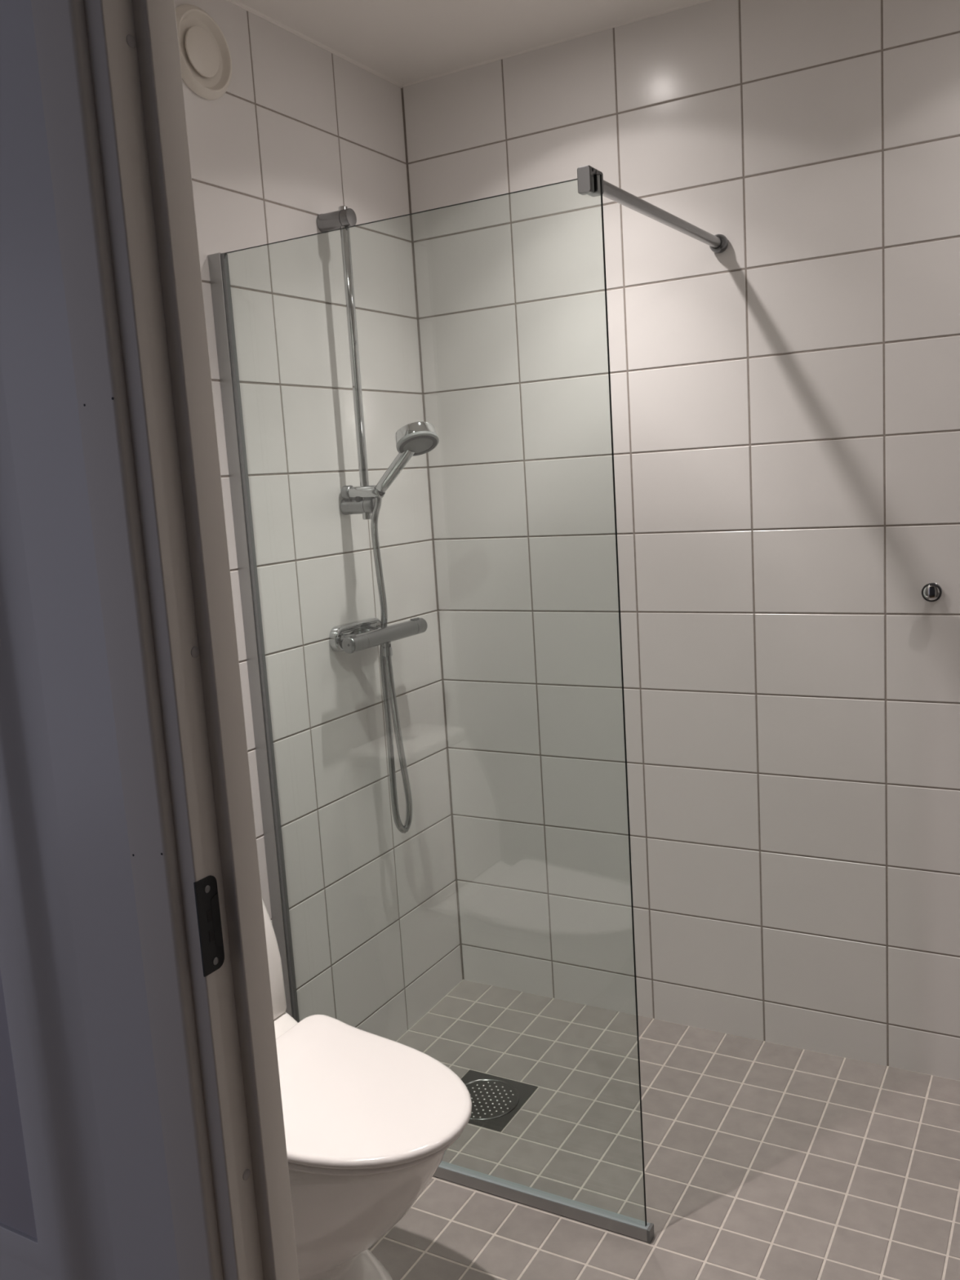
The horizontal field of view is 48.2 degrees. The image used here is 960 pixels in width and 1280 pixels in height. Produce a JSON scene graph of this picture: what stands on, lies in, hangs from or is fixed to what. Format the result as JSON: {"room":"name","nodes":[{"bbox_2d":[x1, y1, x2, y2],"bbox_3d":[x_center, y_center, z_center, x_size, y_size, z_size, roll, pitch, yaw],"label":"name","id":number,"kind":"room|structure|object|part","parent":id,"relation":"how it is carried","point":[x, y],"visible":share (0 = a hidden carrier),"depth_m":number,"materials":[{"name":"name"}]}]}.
{"room":"bathroom","nodes":[
{"label":"bathroom","id":0,"kind":"room"},
{"bbox_2d":[174,0,462,1041],"bbox_3d":[-0.604,-0.079,2.290,0.100,2.620,1.761,1,10,30],"label":"wall","id":1,"kind":"structure","parent":0,"point":[300,131],"depth_m":2.61,"materials":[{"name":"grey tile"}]},
{"bbox_2d":[175,4,231,99],"bbox_3d":[-0.566,-1.199,2.190,0.019,0.176,0.176,1,10,30],"label":"vent","id":2,"kind":"object","parent":1,"relation":"attached to","point":[206,61],"visible":0.94,"depth_m":2.19,"materials":[{"name":"beige plastic"}]},
{"bbox_2d":[226,0,402,88],"bbox_3d":[-0.611,-1.323,2.119,0.007,0.007,1.655,1,10,30],"label":"trim","id":3,"kind":"structure","parent":1,"relation":"attached to","point":[236,2],"depth_m":2.50,"materials":[{"name":"white"}]},
{"bbox_2d":[316,205,384,519],"bbox_3d":[-0.304,-0.655,2.573,0.116,0.730,0.044,1,10,30],"label":"shower rail","id":4,"kind":"object","parent":1,"relation":"attached to","point":[358,500],"visible":0.93,"depth_m":2.56,"materials":[{"name":"silver metal"}]},
{"bbox_3d":[-0.323,-0.361,2.635,0.024,0.037,0.037,1,10,30],"label":"clamp knob","id":5,"kind":"part","parent":4,"relation":"part of","materials":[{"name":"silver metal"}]},
{"bbox_3d":[-0.293,-0.345,2.618,0.026,0.026,0.027,1,10,30],"label":"lever","id":6,"kind":"part","parent":4,"relation":"part of","materials":[{"name":"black metal"}]},
{"bbox_2d":[373,422,439,496],"bbox_3d":[-0.182,-0.424,2.536,0.189,0.168,0.104,1,10,30],"label":"shower head","id":7,"kind":"object","parent":4,"relation":"attached to","point":[415,438],"visible":1,"depth_m":2.50,"materials":[{"name":"silver metal"}]},
{"bbox_3d":[-0.204,-0.406,2.554,0.116,0.111,0.035,1,10,30],"label":"handle","id":8,"kind":"part","parent":7,"relation":"part of","materials":[{"name":"silver metal"}]},
{"bbox_2d":[328,617,427,657],"bbox_3d":[-0.259,-0.004,2.693,0.103,0.089,0.324,1,10,30],"label":"shower mixer","id":9,"kind":"object","parent":1,"relation":"attached to","point":[366,633],"visible":1,"depth_m":2.65,"materials":[{"name":"grey metal"}]},
{"bbox_3d":[-0.307,-0.014,2.689,0.023,0.062,0.200,1,10,30],"label":"wall plate","id":10,"kind":"part","parent":9,"relation":"part of","materials":[{"name":"silver metal"}]},
{"bbox_3d":[-0.298,0.009,2.562,0.040,0.040,0.057,1,10,30],"label":"flow knob","id":11,"kind":"part","parent":9,"relation":"part of","materials":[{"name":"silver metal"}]},
{"bbox_2d":[382,641,392,657],"bbox_3d":[-0.231,0.023,2.680,0.024,0.036,0.024,1,10,30],"label":"outlet","id":12,"kind":"object","parent":9,"relation":"attached to","point":[387,649],"depth_m":2.67,"materials":[{"name":"silver metal"}]},
{"bbox_2d":[370,497,412,833],"bbox_3d":[-0.232,0.075,2.699,0.056,0.874,0.103,-2,9,9],"label":"shower hose","id":13,"kind":"object","parent":9,"relation":"attached to","point":[386,669],"visible":0.94,"depth_m":2.73,"materials":[{"name":"silver metal"}]},
{"bbox_3d":[-0.164,-0.035,2.796,0.040,0.040,0.045,1,10,30],"label":"temperature knob","id":14,"kind":"part","parent":9,"relation":"part of","materials":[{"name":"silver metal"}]},
{"bbox_2d":[236,0,700,84],"bbox_3d":[0.316,-1.344,1.579,2.350,0.080,1.860,1,10,30],"label":"ceiling","id":15,"kind":"structure","parent":0,"point":[405,42],"depth_m":2.47,"materials":[{"name":"white paint"}]},
{"bbox_2d":[368,979,959,1279],"bbox_3d":[0.473,1.164,1.959,2.250,0.061,1.765,1,10,30],"label":"floor","id":16,"kind":"structure","parent":0,"point":[763,1160],"depth_m":2.32,"materials":[{"name":"tile"}]},
{"bbox_2d":[262,898,471,1279],"bbox_3d":[-0.350,0.814,1.900,0.741,0.848,0.359,1,10,30],"label":"toilet","id":17,"kind":"object","parent":16,"relation":"on","point":[370,1119],"visible":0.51,"depth_m":1.76,"materials":[{"name":"white ceramic"}]},
{"bbox_3d":[-0.342,1.014,1.933,0.695,0.442,0.344,1,10,30],"label":"bowl","id":18,"kind":"part","parent":17,"relation":"part of","materials":[{"name":"white ceramic"}]},
{"bbox_3d":[-0.219,0.766,1.815,0.431,0.041,0.359,1,10,30],"label":"lid","id":19,"kind":"part","parent":17,"relation":"part of","materials":[{"name":"white plastic"}]},
{"bbox_3d":[-0.218,0.794,1.819,0.414,0.011,0.352,1,10,30],"label":"seat","id":20,"kind":"part","parent":17,"relation":"part of","materials":[{"name":"white plastic"}]},
{"bbox_2d":[208,164,728,1243],"bbox_3d":[0.076,0.113,2.491,0.890,2.016,0.806,1,10,30],"label":"screen","id":21,"kind":"object","parent":16,"relation":"on","point":[591,182],"visible":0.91,"depth_m":2.28,"materials":[{"name":"clear glass"}]},
{"bbox_3d":[-0.039,1.150,2.304,0.850,0.031,0.021,1,10,30],"label":"rail","id":22,"kind":"part","parent":21,"relation":"part of","materials":[{"name":"silver metal"}]},
{"bbox_2d":[461,1069,537,1132],"bbox_3d":[0.011,1.119,2.605,0.195,0.018,0.195,1,10,30],"label":"floor drain","id":23,"kind":"object","parent":16,"relation":"in","point":[495,1100],"visible":0.77,"depth_m":2.60,"materials":[{"name":"silver metal"}]},
{"bbox_2d":[401,0,959,1080],"bbox_3d":[0.830,-0.206,2.527,2.350,2.620,0.100,1,10,30],"label":"wall","id":24,"kind":"structure","parent":0,"point":[785,400],"depth_m":2.62,"materials":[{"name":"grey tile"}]},
{"bbox_2d":[402,0,711,87],"bbox_3d":[0.726,-1.435,2.294,2.150,0.004,0.004,1,10,30],"label":"trim","id":25,"kind":"structure","parent":24,"relation":"attached to","point":[700,1],"depth_m":2.60,"materials":[{"name":"white"}]},
{"bbox_2d":[921,582,942,601],"bbox_3d":[0.998,-0.106,2.369,0.042,0.042,0.036,1,10,30],"label":"hook","id":26,"kind":"object","parent":24,"relation":"attached to","point":[931,592],"visible":1,"depth_m":2.35,"materials":[{"name":"silver metal"}]},
{"bbox_3d":[-0.246,0.071,1.158,2.850,2.620,0.080,1,10,30],"label":"wall","id":27,"kind":"structure","parent":0,"visible":0},
{"bbox_2d":[31,0,299,1279],"bbox_3d":[0.066,0.213,0.993,1.007,2.270,0.099,1,10,30],"label":"door frame","id":28,"kind":"structure","parent":27,"relation":"in","point":[110,70],"depth_m":1.16,"materials":[{"name":"white paint"}]},
{"bbox_3d":[-0.303,0.319,1.203,0.002,0.110,0.032,1,10,30],"label":"strike plate","id":29,"kind":"part","parent":28,"relation":"part of","materials":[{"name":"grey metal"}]},
{"bbox_3d":[-2.256,0.023,2.270,2.255,2.610,0.019,1,10,30],"label":"wall","id":30,"kind":"structure","parent":0,"visible":0},
{"bbox_2d":[0,0,179,1279],"bbox_3d":[-0.831,0.261,1.466,1.018,2.095,0.061,1,10,30],"label":"door","id":31,"kind":"structure","parent":30,"relation":"in","point":[85,1193],"depth_m":1.25,"materials":[{"name":"white paint"}]},
{"bbox_3d":[-0.775,0.116,1.379,0.388,1.316,0.008,1,10,30],"label":"panel","id":32,"kind":"part","parent":31,"relation":"part of","materials":[{"name":"white paint"}]},
{"bbox_3d":[-0.774,0.081,1.381,0.616,1.483,0.031,1,10,30],"label":"moulding","id":33,"kind":"part","parent":31,"relation":"part of","materials":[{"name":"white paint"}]}
]}

